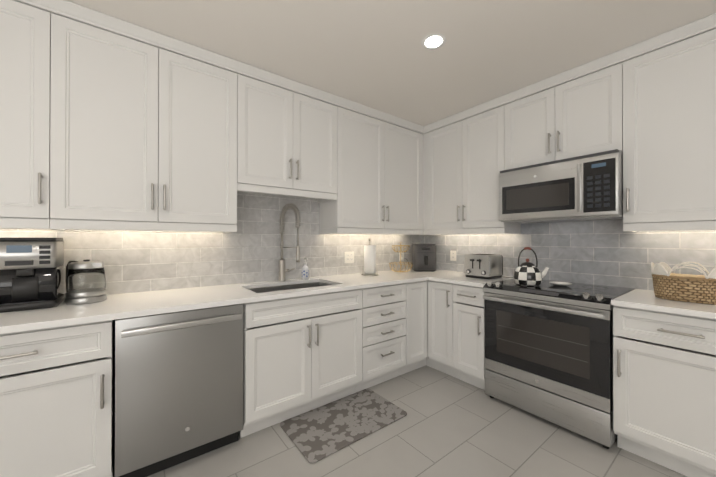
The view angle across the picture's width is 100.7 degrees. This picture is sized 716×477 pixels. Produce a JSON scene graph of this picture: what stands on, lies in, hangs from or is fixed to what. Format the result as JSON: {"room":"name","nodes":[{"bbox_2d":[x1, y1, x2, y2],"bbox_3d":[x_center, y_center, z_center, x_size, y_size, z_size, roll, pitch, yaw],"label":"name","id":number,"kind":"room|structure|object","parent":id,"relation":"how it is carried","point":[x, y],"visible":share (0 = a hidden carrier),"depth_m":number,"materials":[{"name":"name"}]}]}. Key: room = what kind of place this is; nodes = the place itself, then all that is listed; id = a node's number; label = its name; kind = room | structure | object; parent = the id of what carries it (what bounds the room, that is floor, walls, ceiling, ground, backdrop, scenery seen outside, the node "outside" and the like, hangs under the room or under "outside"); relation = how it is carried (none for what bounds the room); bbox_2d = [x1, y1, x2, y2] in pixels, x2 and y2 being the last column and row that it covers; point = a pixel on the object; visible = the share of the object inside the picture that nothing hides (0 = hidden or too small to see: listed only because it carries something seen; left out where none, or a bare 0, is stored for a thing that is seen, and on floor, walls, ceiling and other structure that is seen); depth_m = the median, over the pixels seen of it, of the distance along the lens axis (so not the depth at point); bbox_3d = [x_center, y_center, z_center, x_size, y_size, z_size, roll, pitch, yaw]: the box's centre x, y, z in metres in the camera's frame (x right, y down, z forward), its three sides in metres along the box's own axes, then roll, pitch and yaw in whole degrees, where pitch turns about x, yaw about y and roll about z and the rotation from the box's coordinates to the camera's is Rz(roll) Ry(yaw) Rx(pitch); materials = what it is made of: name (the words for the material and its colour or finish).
{"room":"kitchen","nodes":[
{"label":"kitchen","id":0,"kind":"room"},
{"bbox_2d":[67,0,715,125],"bbox_3d":[0.133,-1.236,-0.049,5.800,0.020,5.400,0,0,-37],"label":"ceiling","id":1,"kind":"structure","parent":0,"point":[374,54],"depth_m":1.79,"materials":[{"name":"white paint"}]},
{"bbox_2d":[13,0,423,133],"bbox_3d":[-0.765,-1.186,2.118,3.804,0.057,0.076,0,0,-37],"label":"crown molding","id":2,"kind":"structure","parent":1,"relation":"attached to","point":[84,15],"depth_m":1.90,"materials":[{"name":"white wood"}]},
{"bbox_2d":[421,33,445,49],"bbox_3d":[0.468,-1.215,1.834,0.150,0.002,0.150,0,0,-37],"label":"recessed light","id":3,"kind":"object","parent":1,"relation":"in","point":[433,41],"visible":1,"depth_m":1.83,"materials":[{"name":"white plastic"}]},
{"bbox_2d":[423,13,715,133],"bbox_3d":[1.546,-1.186,2.166,0.076,0.057,2.804,0,0,-37],"label":"crown molding","id":4,"kind":"structure","parent":1,"relation":"attached to","point":[688,31],"depth_m":2.04,"materials":[{"name":"white wood"}]},
{"bbox_2d":[113,365,686,476],"bbox_3d":[0.133,1.290,-0.059,5.800,0.080,5.400,0,0,-37],"label":"floor","id":5,"kind":"structure","parent":0,"point":[447,425],"depth_m":1.77,"materials":[{"name":"tile"}]},
{"bbox_2d":[0,320,114,476],"bbox_3d":[-1.610,0.823,1.458,0.638,0.866,0.670,0,0,-37],"label":"base cabinet","id":6,"kind":"object","parent":5,"relation":"on","point":[57,401],"visible":0.92,"depth_m":1.31,"materials":[{"name":"white wood"}]},
{"bbox_2d":[115,304,242,476],"bbox_3d":[-1.097,0.824,1.825,0.598,0.865,0.655,0,0,-37],"label":"dishwasher","id":7,"kind":"object","parent":5,"relation":"on","point":[178,387],"visible":0.88,"depth_m":1.58,"materials":[{"name":"grey metal"}]},
{"bbox_2d":[240,289,361,437],"bbox_3d":[-0.503,0.826,2.304,0.903,0.866,0.670,0,0,-37],"label":"base cabinet","id":8,"kind":"object","parent":5,"relation":"on","point":[292,369],"visible":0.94,"depth_m":2.02,"materials":[{"name":"white wood"}]},
{"bbox_2d":[0,269,463,333],"bbox_3d":[-0.731,0.374,2.136,4.288,0.030,0.645,0,0,-37],"label":"countertop","id":9,"kind":"structure","parent":8,"relation":"on","point":[121,306],"depth_m":1.76,"materials":[{"name":"white stone"}]},
{"bbox_2d":[0,238,63,312],"bbox_3d":[-1.727,0.176,1.564,0.226,0.360,0.250,0,0,-37],"label":"coffee maker","id":10,"kind":"object","parent":9,"relation":"on","point":[31,273],"visible":1,"depth_m":1.49,"materials":[{"name":"black plastic"}]},
{"bbox_2d":[64,259,106,304],"bbox_3d":[-1.554,0.237,1.693,0.190,0.238,0.206,0,0,-37],"label":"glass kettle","id":11,"kind":"object","parent":9,"relation":"on","point":[85,280],"visible":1,"depth_m":1.63,"materials":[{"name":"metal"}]},
{"bbox_2d":[278,203,300,280],"bbox_3d":[-0.571,0.031,2.494,0.144,0.658,0.216,0,0,-37],"label":"spring faucet","id":12,"kind":"object","parent":9,"relation":"on","point":[282,270],"visible":1,"depth_m":2.50,"materials":[{"name":"silver metal"}]},
{"bbox_2d":[249,282,345,328],"bbox_3d":[-0.506,0.502,2.313,0.750,0.222,0.450,0,0,-37],"label":"sink basin","id":13,"kind":"object","parent":9,"relation":"in","point":[284,287],"visible":0.04,"depth_m":2.44,"materials":[{"name":"silver metal"}]},
{"bbox_2d":[302,258,308,279],"bbox_3d":[-0.463,0.266,2.611,0.062,0.188,0.071,0,0,-37],"label":"soap dispenser","id":14,"kind":"object","parent":9,"relation":"on","point":[305,272],"visible":1,"depth_m":2.59,"materials":[{"name":"white"}]},
{"bbox_2d":[361,238,378,275],"bbox_3d":[0.118,0.180,2.955,0.176,0.363,0.176,0,0,-37],"label":"paper towel holder","id":15,"kind":"object","parent":9,"relation":"on","point":[369,259],"visible":1,"depth_m":2.90,"materials":[{"name":"white paper"}]},
{"bbox_2d":[389,243,412,271],"bbox_3d":[0.463,0.200,3.212,0.256,0.322,0.256,0,0,-37],"label":"wire basket","id":16,"kind":"object","parent":9,"relation":"on","point":[400,262],"visible":1,"depth_m":3.21,"materials":[{"name":"brown metal"}]},
{"bbox_2d":[412,243,435,270],"bbox_3d":[0.752,0.211,3.393,0.324,0.305,0.329,0,0,-37],"label":"air fryer","id":17,"kind":"object","parent":9,"relation":"on","point":[423,256],"visible":1,"depth_m":3.26,"materials":[{"name":"grey plastic"}]},
{"bbox_2d":[280,389,406,462],"bbox_3d":[-0.088,1.253,2.063,0.785,0.010,0.460,0,0,-37],"label":"kitchen mat","id":18,"kind":"object","parent":5,"relation":"on","point":[319,433],"visible":1,"depth_m":2.01,"materials":[{"name":"grey fabric"}]},
{"bbox_2d":[355,283,405,392],"bbox_3d":[0.055,0.828,2.730,0.498,0.866,0.670,0,0,-37],"label":"base cabinet","id":19,"kind":"object","parent":5,"relation":"on","point":[383,308],"visible":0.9,"depth_m":2.48,"materials":[{"name":"white wood"}]},
{"bbox_2d":[399,280,426,375],"bbox_3d":[0.355,0.829,2.983,0.281,0.866,0.632,0,0,-37],"label":"base cabinet","id":20,"kind":"object","parent":5,"relation":"on","point":[416,322],"visible":0.46,"depth_m":2.74,"materials":[{"name":"white wood"}]},
{"bbox_2d":[420,280,433,367],"bbox_3d":[0.720,0.830,3.260,0.634,0.866,0.634,0,0,-37],"label":"base cabinet","id":21,"kind":"object","parent":5,"relation":"on","point":[427,361],"visible":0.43,"depth_m":2.88,"materials":[{"name":"white wood"}]},
{"bbox_2d":[428,280,458,378],"bbox_3d":[0.982,0.828,2.888,0.670,0.866,0.275,0,0,-37],"label":"base cabinet","id":22,"kind":"object","parent":5,"relation":"on","point":[440,324],"visible":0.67,"depth_m":2.71,"materials":[{"name":"white wood"}]},
{"bbox_2d":[428,273,513,287],"bbox_3d":[1.085,0.377,2.759,0.645,0.030,0.540,0,0,-37],"label":"countertop","id":23,"kind":"structure","parent":22,"relation":"on","point":[455,278],"depth_m":2.66,"materials":[{"name":"white stone"}]},
{"bbox_2d":[464,254,502,278],"bbox_3d":[1.165,0.254,2.766,0.274,0.213,0.245,0,0,-37],"label":"toaster","id":24,"kind":"object","parent":23,"relation":"on","point":[485,266],"visible":1,"depth_m":2.69,"materials":[{"name":"silver metal"}]},
{"bbox_2d":[453,284,485,389],"bbox_3d":[1.155,0.828,2.661,0.670,0.866,0.292,0,0,-37],"label":"base cabinet","id":25,"kind":"object","parent":5,"relation":"on","point":[469,334],"visible":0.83,"depth_m":2.49,"materials":[{"name":"white wood"}]},
{"bbox_2d":[482,279,634,448],"bbox_3d":[1.462,0.795,2.210,0.685,0.927,0.781,0,0,-37],"label":"range","id":26,"kind":"object","parent":5,"relation":"on","point":[548,351],"visible":0.92,"depth_m":1.97,"materials":[{"name":"silver metal"}]},
{"bbox_2d":[513,247,548,285],"bbox_3d":[1.316,0.210,2.268,0.196,0.290,0.230,0,0,-37],"label":"kettle","id":27,"kind":"object","parent":26,"relation":"on","point":[527,273],"visible":1,"depth_m":2.22,"materials":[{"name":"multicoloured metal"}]},
{"bbox_2d":[549,281,571,285],"bbox_3d":[1.528,0.344,2.237,0.147,0.020,0.147,0,0,-37],"label":"dish","id":28,"kind":"object","parent":26,"relation":"on","point":[556,283],"visible":1,"depth_m":2.23,"materials":[{"name":"white ceramic"}]},
{"bbox_2d":[613,306,715,476],"bbox_3d":[1.891,0.824,1.698,0.670,0.866,0.543,0,0,-37],"label":"base cabinet","id":29,"kind":"object","parent":5,"relation":"on","point":[664,389],"visible":0.98,"depth_m":1.57,"materials":[{"name":"white wood"}]},
{"bbox_3d":[2.225,0.822,1.261,0.670,0.866,0.553,0,0,-37],"label":"base cabinet","id":30,"kind":"object","parent":5,"relation":"on","visible":0},
{"bbox_2d":[611,289,715,318],"bbox_3d":[2.062,0.372,1.483,0.643,0.030,1.102,0,0,-37],"label":"countertop","id":31,"kind":"structure","parent":30,"relation":"on","point":[642,299],"depth_m":1.62,"materials":[{"name":"white stone"}]},
{"bbox_2d":[651,262,715,304],"bbox_3d":[1.914,0.247,1.715,0.210,0.218,0.313,0,0,-37],"label":"wicker basket","id":32,"kind":"object","parent":31,"relation":"on","point":[669,283],"visible":1,"depth_m":1.67,"materials":[{"name":"brown wicker"}]},
{"bbox_3d":[-1.476,0.021,2.052,5.800,2.476,0.100,0,0,-37],"label":"wall","id":33,"kind":"structure","parent":0,"visible":0},
{"bbox_2d":[0,0,53,229],"bbox_3d":[-2.009,-0.605,1.348,0.893,1.111,0.350,0,0,-37],"label":"upper cabinet","id":34,"kind":"object","parent":33,"relation":"attached to","point":[25,65],"visible":0.9,"depth_m":1.47,"materials":[{"name":"white wood"}]},
{"bbox_2d":[50,13,236,232],"bbox_3d":[-1.289,-0.602,1.898,0.915,1.111,0.350,0,0,-37],"label":"upper cabinet","id":35,"kind":"object","parent":33,"relation":"attached to","point":[143,136],"visible":1,"depth_m":1.73,"materials":[{"name":"white wood"}]},
{"bbox_2d":[0,191,419,297],"bbox_3d":[-0.930,-0.055,2.400,4.289,0.870,0.009,0,0,-37],"label":"tile backsplash","id":36,"kind":"structure","parent":33,"relation":"attached to","point":[248,251],"depth_m":2.35,"materials":[{"name":"grey tile"}]},
{"bbox_2d":[344,251,353,262],"bbox_3d":[-0.088,0.193,3.030,0.118,0.118,0.007,0,0,-37],"label":"electrical outlet","id":37,"kind":"object","parent":36,"relation":"attached to","point":[348,257],"visible":1,"depth_m":3.03,"materials":[{"name":"white plastic"}]},
{"bbox_2d":[399,251,403,260],"bbox_3d":[0.514,0.210,3.490,0.075,0.115,0.007,0,0,-37],"label":"electrical outlet","id":38,"kind":"object","parent":36,"relation":"attached to","point":[402,254],"visible":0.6,"depth_m":3.49,"materials":[{"name":"white plastic"}]},
{"bbox_2d":[237,74,336,202],"bbox_3d":[-0.594,-0.746,2.430,0.831,0.820,0.350,0,0,-37],"label":"upper cabinet","id":39,"kind":"object","parent":33,"relation":"attached to","point":[286,142],"visible":0.98,"depth_m":2.29,"materials":[{"name":"white wood"}]},
{"bbox_2d":[319,106,421,233],"bbox_3d":[0.167,-0.622,3.034,1.108,1.061,0.312,0,0,-37],"label":"upper cabinet","id":40,"kind":"object","parent":33,"relation":"attached to","point":[379,176],"depth_m":2.85,"materials":[{"name":"white wood"}]},
{"bbox_2d":[407,230,423,233],"bbox_3d":[0.739,-0.620,3.471,0.332,1.061,0.312,0,0,-37],"label":"upper cabinet","id":41,"kind":"object","parent":33,"relation":"attached to","point":[408,231],"depth_m":3.18,"materials":[{"name":"white wood"}]},
{"bbox_3d":[2.428,0.019,1.637,0.100,2.476,5.300,0,0,-37],"label":"wall","id":42,"kind":"structure","parent":0,"visible":0},
{"bbox_2d":[424,105,520,234],"bbox_3d":[1.092,-0.598,2.996,0.350,1.111,0.907,0,0,-37],"label":"upper cabinet","id":43,"kind":"object","parent":42,"relation":"attached to","point":[466,163],"visible":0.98,"depth_m":2.83,"materials":[{"name":"white wood"}]},
{"bbox_2d":[422,133,427,229],"bbox_3d":[0.731,-0.622,3.243,0.038,1.053,0.077,0,0,-37],"label":"post","id":44,"kind":"object","parent":43,"relation":"attached to","point":[424,181],"visible":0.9,"depth_m":3.24,"materials":[{"name":"white wood"}]},
{"bbox_2d":[504,63,622,169],"bbox_3d":[1.603,-0.864,2.329,0.350,0.584,0.771,0,0,-37],"label":"upper cabinet","id":45,"kind":"object","parent":42,"relation":"attached to","point":[581,116],"visible":0.96,"depth_m":2.19,"materials":[{"name":"white wood"}]},
{"bbox_2d":[499,149,622,223],"bbox_3d":[1.572,-0.353,2.304,0.426,0.432,0.769,0,0,-37],"label":"over-the-range microwave","id":46,"kind":"object","parent":45,"relation":"attached to","point":[588,187],"visible":1,"depth_m":2.11,"materials":[{"name":"silver metal"}]},
{"bbox_2d":[420,219,715,290],"bbox_3d":[1.777,-0.055,2.397,0.009,0.870,3.299,0,0,-37],"label":"tile backsplash","id":47,"kind":"structure","parent":42,"relation":"attached to","point":[605,252],"depth_m":2.33,"materials":[{"name":"grey tile"}]},
{"bbox_2d":[450,250,455,260],"bbox_3d":[1.064,0.192,3.315,0.007,0.115,0.075,0,0,-37],"label":"electrical outlet","id":48,"kind":"object","parent":47,"relation":"attached to","point":[452,255],"visible":1,"depth_m":3.32,"materials":[{"name":"white plastic"}]},
{"bbox_2d":[622,29,715,231],"bbox_3d":[2.002,-0.603,1.806,0.350,1.111,0.540,0,0,-37],"label":"upper cabinet","id":49,"kind":"object","parent":42,"relation":"attached to","point":[669,138],"visible":1,"depth_m":1.77,"materials":[{"name":"white wood"}]}
]}

